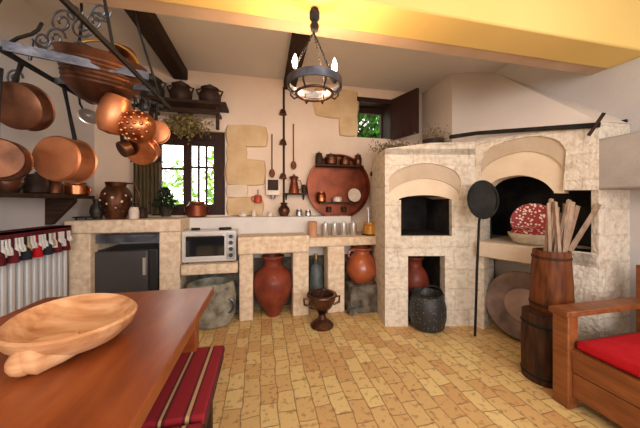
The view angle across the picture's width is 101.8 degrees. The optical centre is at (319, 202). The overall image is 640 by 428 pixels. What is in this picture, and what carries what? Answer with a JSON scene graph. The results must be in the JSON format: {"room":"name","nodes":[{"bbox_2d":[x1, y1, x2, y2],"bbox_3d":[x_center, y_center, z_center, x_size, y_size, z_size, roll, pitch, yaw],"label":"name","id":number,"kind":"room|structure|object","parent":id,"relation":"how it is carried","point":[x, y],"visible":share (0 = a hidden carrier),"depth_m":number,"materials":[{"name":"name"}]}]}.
{"room":"historic interior","nodes":[
{"label":"historic interior","id":0,"kind":"room"},
{"bbox_2d":[0,0,93,295],"bbox_3d":[-2.001,-0.175,0.021,0.200,2.850,5.900,0,0,-12],"label":"wall","id":1,"kind":"structure","parent":0,"point":[17,18],"depth_m":2.14,"materials":[{"name":"grey paint"}]},
{"bbox_2d":[0,192,94,224],"bbox_3d":[-2.109,0.060,1.558,0.250,0.260,1.950,0,0,-12],"label":"wooden shelf","id":2,"kind":"object","parent":1,"relation":"attached to","point":[57,206],"visible":1,"depth_m":2.27,"materials":[{"name":"brown wood"}]},
{"bbox_2d":[0,177,24,192],"bbox_3d":[-2.156,-0.165,1.797,0.160,0.190,0.158,0,0,-12],"label":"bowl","id":3,"kind":"object","parent":2,"relation":"on","point":[16,186],"visible":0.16,"depth_m":1.77,"materials":[{"name":"brown metal"}]},
{"bbox_2d":[22,172,48,193],"bbox_3d":[-2.205,-0.157,2.019,0.140,0.174,0.139,0,0,-12],"label":"jar","id":4,"kind":"object","parent":2,"relation":"on","point":[34,183],"visible":0.78,"depth_m":1.97,"materials":[{"name":"metal"}]},
{"bbox_2d":[47,179,63,193],"bbox_3d":[-2.243,-0.144,2.192,0.120,0.149,0.119,0,0,-12],"label":"jar","id":5,"kind":"object","parent":2,"relation":"on","point":[55,187],"visible":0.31,"depth_m":2.16,"materials":[{"name":"orange metal"}]},
{"bbox_2d":[63,182,91,195],"bbox_3d":[-2.300,-0.130,2.451,0.198,0.120,0.200,0,0,29],"label":"copper saucepan","id":6,"kind":"object","parent":2,"relation":"on","point":[80,188],"visible":0.75,"depth_m":2.38,"materials":[{"name":"metal"}]},
{"bbox_2d":[70,0,607,74],"bbox_3d":[0.103,-1.354,1.697,4.630,0.492,0.110,0,0,-12],"label":"ceiling beam","id":7,"kind":"structure","parent":1,"relation":"attached to","point":[151,6],"depth_m":1.69,"materials":[{"name":"beige paint"}]},
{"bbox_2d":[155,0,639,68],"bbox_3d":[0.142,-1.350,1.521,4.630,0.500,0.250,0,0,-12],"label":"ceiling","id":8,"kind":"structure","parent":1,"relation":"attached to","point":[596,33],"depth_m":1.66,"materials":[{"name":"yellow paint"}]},
{"bbox_2d":[94,65,421,230],"bbox_3d":[-0.310,-0.175,3.577,5.030,2.850,0.320,0,0,-12],"label":"wall","id":9,"kind":"structure","parent":0,"point":[258,101],"depth_m":3.35,"materials":[{"name":"paint"}]},
{"bbox_2d":[130,160,162,213],"bbox_3d":[-1.968,-0.174,2.961,0.333,0.609,0.052,0,0,-12],"label":"window curtain","id":10,"kind":"object","parent":9,"relation":"attached to","point":[147,178],"visible":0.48,"depth_m":2.96,"materials":[{"name":"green fabric"}]},
{"bbox_2d":[124,9,187,79],"bbox_3d":[-1.479,-1.535,2.265,0.160,0.130,1.740,0,0,-12],"label":"ceiling beam","id":11,"kind":"structure","parent":9,"relation":"attached to","point":[152,30],"depth_m":2.41,"materials":[{"name":"brown wood"}]},
{"bbox_2d":[141,95,228,129],"bbox_3d":[-1.525,-1.000,3.003,0.870,0.300,0.280,0,0,-12],"label":"shelf","id":12,"kind":"object","parent":9,"relation":"attached to","point":[205,107],"visible":0.66,"depth_m":2.93,"materials":[{"name":"brown wood"}]},
{"bbox_2d":[140,73,166,96],"bbox_3d":[-1.885,-1.296,2.901,0.269,0.293,0.265,0,0,31],"label":"clay pot","id":13,"kind":"object","parent":12,"relation":"on","point":[150,81],"visible":0.48,"depth_m":2.83,"materials":[{"name":"ceramic"}]},
{"bbox_2d":[166,80,193,98],"bbox_3d":[-1.590,-1.272,2.964,0.235,0.244,0.243,0,0,36],"label":"clay pot","id":14,"kind":"object","parent":12,"relation":"on","point":[179,89],"visible":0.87,"depth_m":2.89,"materials":[{"name":"ceramic"}]},
{"bbox_2d":[158,107,213,144],"bbox_3d":[-1.601,-0.925,3.032,0.688,0.490,0.202,0,0,-12],"label":"dried herbs","id":15,"kind":"object","parent":12,"relation":"hanging from","point":[188,123],"visible":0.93,"depth_m":3.02,"materials":[{"name":"plant"}]},
{"bbox_2d":[195,84,223,101],"bbox_3d":[-1.280,-1.266,3.033,0.251,0.232,0.245,0,0,30],"label":"clay pot","id":16,"kind":"object","parent":12,"relation":"on","point":[209,92],"visible":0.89,"depth_m":2.95,"materials":[{"name":"ceramic"}]},
{"bbox_2d":[152,130,224,215],"bbox_3d":[-1.605,-0.365,3.231,0.832,1.030,0.080,0,0,-12],"label":"window","id":17,"kind":"structure","parent":9,"relation":"in","point":[194,171],"depth_m":3.23,"materials":[{"name":"brown wood"}]},
{"bbox_2d":[226,145,246,160],"bbox_3d":[-1.047,-0.622,3.282,0.268,0.222,0.138,0,0,-12],"label":"trim","id":18,"kind":"structure","parent":9,"relation":"attached to","point":[233,152],"depth_m":3.22,"materials":[{"name":"stone"}]},
{"bbox_2d":[226,184,248,197],"bbox_3d":[-1.042,-0.150,3.281,0.285,0.179,0.139,0,0,-12],"label":"trim","id":19,"kind":"structure","parent":9,"relation":"attached to","point":[232,191],"depth_m":3.22,"materials":[{"name":"stone"}]},
{"bbox_2d":[224,159,265,185],"bbox_3d":[-0.942,-0.382,3.305,0.534,0.353,0.138,0,0,-12],"label":"trim","id":20,"kind":"structure","parent":9,"relation":"attached to","point":[249,172],"depth_m":3.24,"materials":[{"name":"stone"}]},
{"bbox_2d":[226,197,263,215],"bbox_3d":[-0.944,0.043,3.305,0.488,0.256,0.141,0,0,-12],"label":"trim","id":21,"kind":"structure","parent":9,"relation":"attached to","point":[234,206],"depth_m":3.23,"materials":[{"name":"stone"}]},
{"bbox_2d":[224,125,267,146],"bbox_3d":[-0.925,-0.843,3.308,0.552,0.299,0.140,0,0,-12],"label":"trim","id":22,"kind":"structure","parent":9,"relation":"attached to","point":[242,135],"depth_m":3.25,"materials":[{"name":"stone"}]},
{"bbox_2d":[188,215,350,257],"bbox_3d":[-0.697,0.407,3.200,2.187,0.485,0.250,0,0,-12],"label":"trim","id":23,"kind":"structure","parent":9,"relation":"attached to","point":[249,224],"depth_m":3.11,"materials":[{"name":"white paint"}]},
{"bbox_2d":[183,201,209,216],"bbox_3d":[-1.426,0.073,3.014,0.212,0.180,0.210,0,0,32],"label":"pot","id":24,"kind":"object","parent":23,"relation":"on","point":[194,208],"visible":1,"depth_m":2.93,"materials":[{"name":"metal"}]},
{"bbox_2d":[278,203,289,215],"bbox_3d":[-0.447,0.080,3.229,0.150,0.170,0.148,0,0,-12],"label":"jug","id":25,"kind":"object","parent":23,"relation":"on","point":[283,210],"visible":0.94,"depth_m":3.18,"materials":[{"name":"ceramic"}]},
{"bbox_2d":[269,134,274,177],"bbox_3d":[-0.612,-0.602,3.318,0.076,0.560,0.031,0,0,-12],"label":"wooden spoon","id":26,"kind":"object","parent":9,"relation":"hanging from","point":[271,172],"visible":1,"depth_m":3.32,"materials":[{"name":"brown wood"}]},
{"bbox_2d":[266,179,279,198],"bbox_3d":[-0.598,-0.178,3.300,0.172,0.247,0.097,0,0,-12],"label":"coffee grinder","id":27,"kind":"object","parent":9,"relation":"attached to","point":[272,185],"visible":1,"depth_m":3.26,"materials":[{"name":"ceramic"}]},
{"bbox_2d":[279,87,286,202],"bbox_3d":[-0.474,-0.694,3.331,0.100,1.618,0.098,0,0,-12],"label":"strap","id":28,"kind":"object","parent":9,"relation":"attached to","point":[282,111],"visible":0.98,"depth_m":3.37,"materials":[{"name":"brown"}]},
{"bbox_2d":[283,193,307,199],"bbox_3d":[-0.315,-0.082,3.345,0.304,0.090,0.130,0,0,-12],"label":"spice shelf","id":29,"kind":"object","parent":9,"relation":"attached to","point":[286,194],"visible":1,"depth_m":3.29,"materials":[{"name":"brown wood"}]},
{"bbox_2d":[289,174,301,192],"bbox_3d":[-0.326,-0.251,3.323,0.151,0.248,0.136,0,0,26],"label":"coffee pot","id":30,"kind":"object","parent":29,"relation":"on","point":[293,188],"visible":0.98,"depth_m":3.28,"materials":[{"name":"orange metal"}]},
{"bbox_2d":[313,88,358,118],"bbox_3d":[0.215,-1.344,3.558,0.680,0.423,0.142,0,0,-12],"label":"trim","id":31,"kind":"structure","parent":9,"relation":"attached to","point":[346,103],"depth_m":3.50,"materials":[{"name":"stone"}]},
{"bbox_2d":[306,154,369,215],"bbox_3d":[0.249,-0.215,3.441,0.855,0.855,0.175,0,0,-12],"label":"copper tray","id":32,"kind":"object","parent":9,"relation":"attached to","point":[334,180],"visible":0.8,"depth_m":3.49,"materials":[{"name":"brown metal"}]},
{"bbox_2d":[325,153,336,164],"bbox_3d":[0.143,-0.574,3.390,0.160,0.161,0.158,0,0,-12],"label":"copper pot","id":33,"kind":"object","parent":32,"relation":"on","point":[330,158],"visible":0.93,"depth_m":3.33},
{"bbox_2d":[315,164,363,167],"bbox_3d":[0.253,-0.483,3.424,0.636,0.020,0.140,0,0,-12],"label":"shelf","id":34,"kind":"object","parent":32,"relation":"attached to","point":[316,165],"depth_m":3.38,"materials":[{"name":"brown wood"}]},
{"bbox_2d":[348,188,360,201],"bbox_3d":[0.459,-0.106,3.477,0.180,0.178,0.040,0,0,-12],"label":"plate","id":35,"kind":"object","parent":32,"relation":"on","point":[354,195],"visible":1,"depth_m":3.48,"materials":[{"name":"ceramic"}]},
{"bbox_2d":[339,115,357,136],"bbox_3d":[0.381,-1.061,3.597,0.291,0.326,0.141,0,0,-12],"label":"trim","id":36,"kind":"structure","parent":9,"relation":"attached to","point":[348,125],"depth_m":3.53,"materials":[{"name":"stone"}]},
{"bbox_2d":[357,88,418,139],"bbox_3d":[0.850,-1.175,3.595,0.681,0.570,0.754,0,0,-12],"label":"window","id":37,"kind":"structure","parent":9,"relation":"in","point":[398,117],"depth_m":3.64,"materials":[{"name":"brown wood"}]},
{"bbox_2d":[391,88,418,139],"bbox_3d":[1.133,-1.175,3.494,0.035,0.570,0.448,0,0,-30],"label":"shutter","id":38,"kind":"object","parent":37,"relation":"attached to","point":[405,107],"depth_m":3.45,"materials":[{"name":"brown wood"}]},
{"bbox_2d":[23,0,510,93],"bbox_3d":[0.347,-1.660,0.588,5.230,0.120,6.400,0,0,-12],"label":"ceiling","id":39,"kind":"structure","parent":0,"point":[202,45],"depth_m":2.80,"materials":[{"name":"paint"}]},
{"bbox_2d":[0,0,170,109],"bbox_3d":[-1.332,-1.132,1.284,0.744,0.942,1.094,0,0,-12],"label":"pot rack","id":40,"kind":"object","parent":39,"relation":"hanging from","point":[7,48],"visible":0.88,"depth_m":1.36,"materials":[{"name":"black metal"}]},
{"bbox_2d":[0,67,33,180],"bbox_3d":[-1.581,-0.380,1.281,0.212,0.539,0.123,0,0,-37],"label":"copper pan","id":41,"kind":"object","parent":40,"relation":"hanging from","point":[16,162],"visible":1,"depth_m":1.28,"materials":[{"name":"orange metal"}]},
{"bbox_2d":[0,138,33,180],"bbox_3d":[-1.588,-0.216,1.290,0.212,0.212,0.100,0,0,-37],"label":"bowl","id":42,"kind":"object","parent":41,"relation":"attached to","point":[16,162],"depth_m":1.29,"materials":[{"name":"orange metal"}]},
{"bbox_2d":[0,63,55,130],"bbox_3d":[-1.535,-0.553,1.340,0.244,0.354,0.139,0,0,-12],"label":"copper pan","id":43,"kind":"object","parent":40,"relation":"hanging from","point":[24,106],"visible":0.98,"depth_m":1.31,"materials":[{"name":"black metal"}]},
{"bbox_2d":[32,77,97,183],"bbox_3d":[-1.462,-0.448,1.534,0.271,0.670,0.255,0,0,-12],"label":"copper saucepan","id":44,"kind":"object","parent":40,"relation":"hanging from","point":[56,158],"visible":0.95,"depth_m":1.43,"materials":[{"name":"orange metal"}]},
{"bbox_2d":[32,136,97,183],"bbox_3d":[-1.453,-0.246,1.480,0.265,0.265,0.120,0,0,-6],"label":"bowl","id":45,"kind":"object","parent":44,"relation":"attached to","point":[56,158],"depth_m":1.43,"materials":[{"name":"orange metal"}]},
{"bbox_2d":[77,97,95,124],"bbox_3d":[-1.469,-0.608,1.610,0.143,0.247,0.094,0,0,-1],"label":"skimmer","id":46,"kind":"object","parent":40,"relation":"hanging from","point":[86,115],"visible":0.8,"depth_m":1.61,"materials":[{"name":"metal"}]},
{"bbox_2d":[51,39,147,104],"bbox_3d":[-1.272,-0.777,1.528,0.429,0.397,0.422,0,0,-12],"label":"cauldron","id":47,"kind":"object","parent":40,"relation":"hanging from","point":[88,84],"visible":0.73,"depth_m":1.41,"materials":[{"name":"gold metal"}]},
{"bbox_2d":[108,45,136,61],"bbox_3d":[-1.297,-0.934,1.737,0.217,0.219,0.159,0,0,36],"label":"copper pot","id":48,"kind":"object","parent":47,"relation":"on","point":[123,52],"visible":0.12,"depth_m":1.69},
{"bbox_2d":[94,92,132,135],"bbox_3d":[-1.188,-0.554,1.501,0.178,0.318,0.160,0,0,-12],"label":"pot","id":49,"kind":"object","parent":40,"relation":"hanging from","point":[109,109],"visible":0.88,"depth_m":1.44,"materials":[{"name":"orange metal"}]},
{"bbox_2d":[116,135,134,156],"bbox_3d":[-1.240,-0.477,1.641,0.174,0.385,0.092,0,0,38],"label":"copper bowl","id":50,"kind":"object","parent":40,"relation":"hanging from","point":[124,147],"visible":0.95,"depth_m":1.60,"materials":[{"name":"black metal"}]},
{"bbox_2d":[118,97,155,142],"bbox_3d":[-1.080,-0.503,1.509,0.194,0.294,0.143,0,0,19],"label":"colander","id":51,"kind":"object","parent":40,"relation":"hanging from","point":[137,126],"depth_m":1.48,"materials":[{"name":"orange metal"}]},
{"bbox_2d":[136,95,163,107],"bbox_3d":[-1.289,-0.714,1.773,0.378,0.143,0.104,0,0,-12],"label":"hook rail","id":52,"kind":"object","parent":40,"relation":"attached to","point":[149,101],"visible":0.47,"depth_m":1.80,"materials":[{"name":"grey metal"}]},
{"bbox_2d":[128,99,160,164],"bbox_3d":[-1.155,-0.469,1.694,0.191,0.445,0.142,0,0,-12],"label":"copper bowl","id":53,"kind":"object","parent":52,"relation":"hanging from","point":[146,153],"visible":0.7,"depth_m":1.68,"materials":[{"name":"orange metal"}]},
{"bbox_2d":[152,103,169,143],"bbox_3d":[-1.093,-0.533,1.734,0.157,0.273,0.055,0,0,-12],"label":"copper pan","id":54,"kind":"object","parent":40,"relation":"hanging from","point":[162,133],"visible":0.65,"depth_m":1.73,"materials":[{"name":"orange metal"}]},
{"bbox_2d":[152,120,169,143],"bbox_3d":[-1.091,-0.476,1.734,0.159,0.159,0.030,0,0,-22],"label":"bowl","id":55,"kind":"object","parent":54,"relation":"on","point":[162,133],"depth_m":1.73,"materials":[{"name":"orange metal"}]},
{"bbox_2d":[284,33,310,89],"bbox_3d":[-0.211,-1.535,2.544,0.150,0.130,1.740,0,0,-12],"label":"ceiling beams","id":56,"kind":"structure","parent":39,"relation":"attached to","point":[298,41],"depth_m":2.55,"materials":[{"name":"brown wood"}]},
{"bbox_2d":[287,7,341,103],"bbox_3d":[-0.029,-0.854,1.480,0.316,0.493,0.312,0,0,-12],"label":"chandelier","id":57,"kind":"object","parent":39,"relation":"hanging from","point":[314,14],"visible":1,"depth_m":1.46,"materials":[{"name":"grey metal"}]},
{"bbox_2d":[199,305,622,427],"bbox_3d":[0.347,1.300,0.588,5.230,0.100,6.400,0,0,-12],"label":"floor","id":58,"kind":"structure","parent":0,"point":[279,371],"depth_m":1.86,"materials":[{"name":"tile"}]},
{"bbox_2d":[0,250,66,316],"bbox_3d":[-2.136,0.735,1.425,0.116,1.030,1.900,0,0,-12],"label":"radiator","id":59,"kind":"object","parent":58,"relation":"on","point":[24,283],"visible":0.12,"depth_m":2.00,"materials":[{"name":"metal"}]},
{"bbox_2d":[0,225,72,266],"bbox_3d":[-2.101,0.306,1.422,0.206,0.212,1.880,0,0,-12],"label":"garland","id":60,"kind":"object","parent":59,"relation":"hanging from","point":[16,245],"visible":1,"depth_m":1.95,"materials":[{"name":"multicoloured fabric"}]},
{"bbox_2d":[0,287,213,427],"bbox_3d":[-0.816,0.875,0.414,0.845,0.750,2.160,0,0,-12],"label":"dining table","id":61,"kind":"object","parent":58,"relation":"on","point":[116,383],"visible":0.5,"depth_m":0.76,"materials":[{"name":"brown wood"}]},
{"bbox_2d":[0,293,137,376],"bbox_3d":[-0.887,0.448,0.938,0.405,0.107,0.456,0,0,-12],"label":"dough bowl","id":62,"kind":"object","parent":61,"relation":"on","point":[39,338],"visible":1,"depth_m":0.91,"materials":[{"name":"brown wood"}]},
{"bbox_2d":[95,243,158,292],"bbox_3d":[-1.959,0.857,2.769,0.546,0.786,0.470,0,0,-12],"label":"fridge","id":63,"kind":"object","parent":58,"relation":"on","point":[120,268],"visible":0.37,"depth_m":2.57,"materials":[{"name":"metal"}]},
{"bbox_2d":[64,216,190,295],"bbox_3d":[-1.927,0.706,2.761,0.978,1.088,0.580,0,0,-12],"label":"countertop","id":64,"kind":"structure","parent":58,"relation":"on","point":[89,236],"depth_m":2.52,"materials":[{"name":"beige stone"}]},
{"bbox_2d":[89,199,103,219],"bbox_3d":[-2.202,0.061,2.567,0.120,0.200,0.119,0,0,-12],"label":"jar","id":65,"kind":"object","parent":64,"relation":"on","point":[95,210],"visible":0.78,"depth_m":2.53,"materials":[{"name":"ceramic"}]},
{"bbox_2d":[99,182,139,219],"bbox_3d":[-2.043,-0.024,2.631,0.275,0.370,0.313,0,0,39],"label":"jug","id":66,"kind":"object","parent":64,"relation":"on","point":[115,199],"visible":0.98,"depth_m":2.54,"materials":[{"name":"ceramic"}]},
{"bbox_2d":[64,216,190,233],"bbox_3d":[-1.925,0.223,2.756,0.978,0.124,0.570,0,0,-12],"label":"countertop","id":67,"kind":"structure","parent":64,"relation":"on","point":[149,224],"depth_m":2.50,"materials":[{"name":"beige stone"}]},
{"bbox_2d":[128,207,138,218],"bbox_3d":[-1.873,0.102,2.619,0.090,0.120,0.089,0,0,-12],"label":"cup","id":68,"kind":"object","parent":64,"relation":"on","point":[133,212],"visible":0.96,"depth_m":2.58,"materials":[{"name":"ceramic"}]},
{"bbox_2d":[148,187,181,215],"bbox_3d":[-1.737,-0.019,2.950,0.326,0.339,0.324,0,0,-12],"label":"potted plant","id":69,"kind":"object","parent":64,"relation":"on","point":[166,210],"visible":1,"depth_m":2.91,"materials":[{"name":"plant"}]},
{"bbox_2d":[186,277,235,328],"bbox_3d":[-1.129,1.030,2.697,0.506,0.440,0.372,0,0,-12],"label":"mortar","id":70,"kind":"object","parent":58,"relation":"on","point":[220,310],"visible":0.69,"depth_m":2.58,"materials":[{"name":"grey stone"}]},
{"bbox_2d":[203,355,223,427],"bbox_3d":[-0.550,1.042,0.611,0.388,0.415,1.630,0,0,-12],"label":"bench","id":71,"kind":"object","parent":58,"relation":"on","point":[209,423],"visible":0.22,"depth_m":1.28,"materials":[{"name":"brown wood"}]},
{"bbox_2d":[141,345,224,427],"bbox_3d":[-0.671,0.811,1.171,0.393,0.043,0.505,0,0,-12],"label":"striped cushion","id":72,"kind":"object","parent":71,"relation":"on","point":[186,396],"visible":0.61,"depth_m":1.09,"materials":[{"name":"fabric"}]},
{"bbox_2d":[172,423,203,427],"bbox_3d":[-0.557,0.811,0.653,0.393,0.043,0.515,0,0,-12],"label":"striped cushion","id":73,"kind":"object","parent":71,"relation":"on","point":[196,425],"visible":1,"depth_m":0.92,"materials":[{"name":"fabric"}]},
{"bbox_2d":[253,253,291,316],"bbox_3d":[-0.527,0.917,2.915,0.442,0.665,0.442,0,0,-12],"label":"terracotta amphora","id":74,"kind":"object","parent":58,"relation":"on","point":[272,283],"visible":0.97,"depth_m":2.77,"materials":[{"name":"ceramic"}]},
{"bbox_2d":[187,231,375,320],"bbox_3d":[-0.324,0.803,3.103,2.299,0.894,0.580,0,0,-12],"label":"countertop","id":75,"kind":"structure","parent":58,"relation":"on","point":[333,263],"depth_m":2.88,"materials":[{"name":"stone"}]},
{"bbox_2d":[181,257,238,275],"bbox_3d":[-1.153,0.673,2.792,0.542,0.102,0.330,0,0,-12],"label":"shelf","id":76,"kind":"object","parent":75,"relation":"attached to","point":[217,267],"visible":0.66,"depth_m":2.64,"materials":[{"name":"stone"}]},
{"bbox_2d":[182,228,237,263],"bbox_3d":[-1.167,0.455,2.791,0.530,0.334,0.307,0,0,-12],"label":"toaster oven","id":77,"kind":"object","parent":76,"relation":"on","point":[202,245],"visible":0.99,"depth_m":2.67,"materials":[{"name":"white metal"}]},
{"bbox_2d":[238,232,308,254],"bbox_3d":[-0.519,0.447,2.932,0.753,0.183,0.330,0,0,-12],"label":"countertop","id":78,"kind":"structure","parent":75,"relation":"on","point":[255,243],"depth_m":2.78,"materials":[{"name":"beige stone"}]},
{"bbox_2d":[308,221,316,235],"bbox_3d":[-0.089,0.303,3.073,0.110,0.170,0.109,0,0,-12],"label":"canister","id":79,"kind":"object","parent":75,"relation":"on","point":[312,225],"visible":0.91,"depth_m":3.02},
{"bbox_2d":[321,222,328,235],"bbox_3d":[0.062,0.305,3.106,0.092,0.167,0.091,0,0,-12],"label":"steel canister","id":80,"kind":"object","parent":75,"relation":"on","point":[324,226],"visible":1,"depth_m":3.07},
{"bbox_2d":[309,231,375,246],"bbox_3d":[0.258,0.440,3.246,0.900,0.103,0.550,0,0,-12],"label":"countertop","id":81,"kind":"structure","parent":75,"relation":"on","point":[319,240],"depth_m":2.98,"materials":[{"name":"beige stone"}]},
{"bbox_2d":[362,208,374,235],"bbox_3d":[0.613,0.223,3.186,0.210,0.331,0.210,0,0,-12],"label":"brass pot","id":82,"kind":"object","parent":75,"relation":"on","point":[368,227],"visible":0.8,"depth_m":3.12,"materials":[{"name":"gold metal"}]},
{"bbox_2d":[309,253,322,309],"bbox_3d":[-0.048,0.930,3.123,0.180,0.640,0.178,0,0,-12],"label":"bottle","id":83,"kind":"object","parent":58,"relation":"on","point":[315,271],"visible":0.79,"depth_m":3.06,"materials":[{"name":"glass"}]},
{"bbox_2d":[303,289,339,331],"bbox_3d":[0.020,1.062,2.642,0.310,0.377,0.308,0,0,29],"label":"urn","id":84,"kind":"object","parent":58,"relation":"on","point":[321,300],"visible":1,"depth_m":2.59,"materials":[{"name":"ceramic"}]},
{"bbox_2d":[307,289,336,312],"bbox_3d":[0.020,1.015,2.642,0.310,0.190,0.308,0,0,-12],"label":"bowl","id":85,"kind":"object","parent":84,"relation":"on","point":[321,301],"depth_m":2.57,"materials":[{"name":"brown metal"}]},
{"bbox_2d":[344,278,377,312],"bbox_3d":[0.567,1.115,3.193,0.631,0.418,0.498,0,0,-12],"label":"rough stone","id":86,"kind":"object","parent":58,"relation":"on","point":[363,296],"visible":0.44,"depth_m":2.95,"materials":[{"name":"stone"}]},
{"bbox_2d":[346,246,375,282],"bbox_3d":[0.507,0.750,3.163,0.385,0.420,0.379,0,0,-12],"label":"glazed pot","id":87,"kind":"object","parent":86,"relation":"on","point":[360,267],"visible":0.96,"depth_m":3.04,"materials":[{"name":"ceramic"}]},
{"bbox_2d":[371,142,474,326],"bbox_3d":[1.110,0.315,3.222,0.916,1.870,1.174,0,0,-1],"label":"oven","id":88,"kind":"object","parent":58,"relation":"on","point":[419,206],"visible":0.97,"depth_m":2.64,"materials":[{"name":"stone"}]},
{"bbox_2d":[366,139,418,153],"bbox_3d":[0.983,-0.672,3.248,0.842,0.264,0.374,0,0,-12],"label":"dried flowers","id":89,"kind":"object","parent":88,"relation":"on","point":[384,145],"visible":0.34,"depth_m":3.15,"materials":[{"name":"plant"}]},
{"bbox_2d":[408,256,428,300],"bbox_3d":[1.081,0.930,2.994,0.330,0.640,0.330,0,0,-12],"label":"clay jar","id":90,"kind":"object","parent":88,"relation":"in","point":[417,275],"visible":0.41,"depth_m":2.88,"materials":[{"name":"ceramic"}]},
{"bbox_2d":[414,123,448,143],"bbox_3d":[1.308,-0.720,2.948,0.364,0.386,0.313,0,0,-30],"label":"dried flowers","id":91,"kind":"object","parent":88,"relation":"on","point":[434,138],"visible":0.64,"depth_m":2.91,"materials":[{"name":"brown plant"}]},
{"bbox_2d":[408,285,446,332],"bbox_3d":[1.079,1.030,2.624,0.360,0.439,0.360,0,0,-12],"label":"cauldron","id":92,"kind":"object","parent":58,"relation":"on","point":[427,309],"visible":1,"depth_m":2.49,"materials":[{"name":"stone"}]},
{"bbox_2d":[467,180,498,336],"bbox_3d":[1.490,0.514,2.384,0.255,1.452,0.079,0,0,22],"label":"pan","id":93,"kind":"object","parent":58,"relation":"on","point":[482,196],"visible":1,"depth_m":2.39,"materials":[{"name":"black metal"}]},
{"bbox_2d":[486,271,529,339],"bbox_3d":[1.839,0.928,2.366,0.176,0.578,0.600,0,0,-35],"label":"copper pan","id":94,"kind":"object","parent":58,"relation":"on","point":[506,295],"visible":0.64,"depth_m":2.46,"materials":[{"name":"metal"}]},
{"bbox_2d":[422,73,639,339],"bbox_3d":[1.934,-0.175,2.627,0.892,2.850,2.500,0,0,-12],"label":"fireplace","id":95,"kind":"object","parent":58,"relation":"on","point":[602,167],"visible":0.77,"depth_m":2.28,"materials":[{"name":"stone"}]},
{"bbox_2d":[449,122,600,138],"bbox_3d":[1.730,-0.636,2.312,1.021,0.159,0.284,0,0,36],"label":"bar","id":96,"kind":"object","parent":95,"relation":"attached to","point":[582,125],"visible":1,"depth_m":2.24,"materials":[{"name":"metal"}]},
{"bbox_2d":[587,112,605,135],"bbox_3d":[2.023,-0.575,1.904,0.024,0.157,0.106,0,0,-23],"label":"iron poker","id":97,"kind":"object","parent":96,"relation":"attached to","point":[602,115],"visible":1,"depth_m":1.90,"materials":[{"name":"brown metal"}]},
{"bbox_2d":[422,73,630,143],"bbox_3d":[1.818,-1.075,2.877,0.773,1.050,1.960,0,0,-12],"label":"hood","id":98,"kind":"object","parent":95,"relation":"attached to","point":[464,102],"depth_m":2.74,"materials":[{"name":"paint"}]},
{"bbox_2d":[508,203,546,245],"bbox_3d":[1.954,0.190,2.387,0.380,0.372,0.380,0,0,-12],"label":"basket","id":99,"kind":"object","parent":95,"relation":"on","point":[528,221],"visible":0.84,"depth_m":2.39,"materials":[{"name":"beige wicker"}]},
{"bbox_2d":[508,231,544,245],"bbox_3d":[1.954,0.326,2.387,0.380,0.100,0.380,0,0,-12],"label":"bowl","id":100,"kind":"object","parent":99,"relation":"on","point":[520,237],"depth_m":2.28,"materials":[{"name":"beige wicker"}]},
{"bbox_2d":[520,305,552,388],"bbox_3d":[1.588,1.012,1.860,0.250,0.475,0.248,0,0,-12],"label":"wooden barrel","id":101,"kind":"object","parent":58,"relation":"on","point":[536,364],"visible":0.72,"depth_m":1.79,"materials":[{"name":"brown wood"}]},
{"bbox_2d":[528,247,574,313],"bbox_3d":[1.697,0.560,1.910,0.263,0.430,0.261,0,0,-12],"label":"wooden bucket","id":102,"kind":"object","parent":101,"relation":"on","point":[551,273],"visible":0.82,"depth_m":1.83,"materials":[{"name":"brown wood"}]},
{"bbox_2d":[543,198,553,250],"bbox_3d":[1.672,0.310,1.920,0.082,0.693,0.028,0,0,43],"label":"stick","id":103,"kind":"object","parent":102,"relation":"in","point":[551,200],"visible":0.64,"depth_m":1.91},
{"bbox_2d":[546,202,551,251],"bbox_3d":[1.677,0.324,1.897,0.082,0.664,0.027,0,0,-33],"label":"stick","id":104,"kind":"object","parent":102,"relation":"in","point":[548,207],"visible":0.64,"depth_m":1.89,"materials":[{"name":"wood"}]},
{"bbox_2d":[552,201,561,251],"bbox_3d":[1.696,0.321,1.849,0.031,0.670,0.072,0,0,-42],"label":"stick","id":105,"kind":"object","parent":102,"relation":"in","point":[554,203],"visible":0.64,"depth_m":1.85,"materials":[{"name":"wood"}]},
{"bbox_2d":[560,199,571,242],"bbox_3d":[1.747,0.314,1.910,0.151,0.687,0.027,0,0,29],"label":"stick","id":106,"kind":"object","parent":102,"relation":"in","point":[568,201],"visible":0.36,"depth_m":1.89,"materials":[{"name":"wood"}]},
{"bbox_2d":[563,201,574,251],"bbox_3d":[1.768,0.322,1.874,0.168,0.674,0.037,0,0,-9],"label":"stick","id":107,"kind":"object","parent":102,"relation":"in","point":[572,206],"visible":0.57,"depth_m":1.87,"materials":[{"name":"wood"}]},
{"bbox_2d":[568,205,580,248],"bbox_3d":[1.839,0.337,1.948,0.215,0.646,0.036,0,0,1],"label":"stick","id":108,"kind":"object","parent":102,"relation":"in","point":[577,208],"visible":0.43,"depth_m":1.94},
{"bbox_2d":[568,203,601,252],"bbox_3d":[1.904,0.331,1.964,0.386,0.665,0.036,0,0,9],"label":"stick","id":109,"kind":"object","parent":102,"relation":"in","point":[596,208],"visible":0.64,"depth_m":1.94,"materials":[{"name":"wood"}]},
{"bbox_2d":[549,265,639,427],"bbox_3d":[2.074,0.840,0.814,0.840,0.820,1.920,0,0,-12],"label":"wooden settle","id":110,"kind":"object","parent":58,"relation":"on","point":[611,391],"visible":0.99,"depth_m":1.56,"materials":[{"name":"brown wood"}]},
{"bbox_2d":[576,332,639,377],"bbox_3d":[2.044,0.854,0.833,0.690,0.058,1.650,0,0,-12],"label":"seat cushion","id":111,"kind":"object","parent":110,"relation":"on","point":[622,352],"visible":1,"depth_m":1.47,"materials":[{"name":"red fabric"}]},
{"bbox_2d":[492,57,639,331],"bbox_3d":[2.716,-0.175,1.058,0.200,2.850,5.900,0,0,-12],"label":"wall","id":112,"kind":"structure","parent":0,"point":[614,91],"depth_m":2.14,"materials":[{"name":"grey paint"}]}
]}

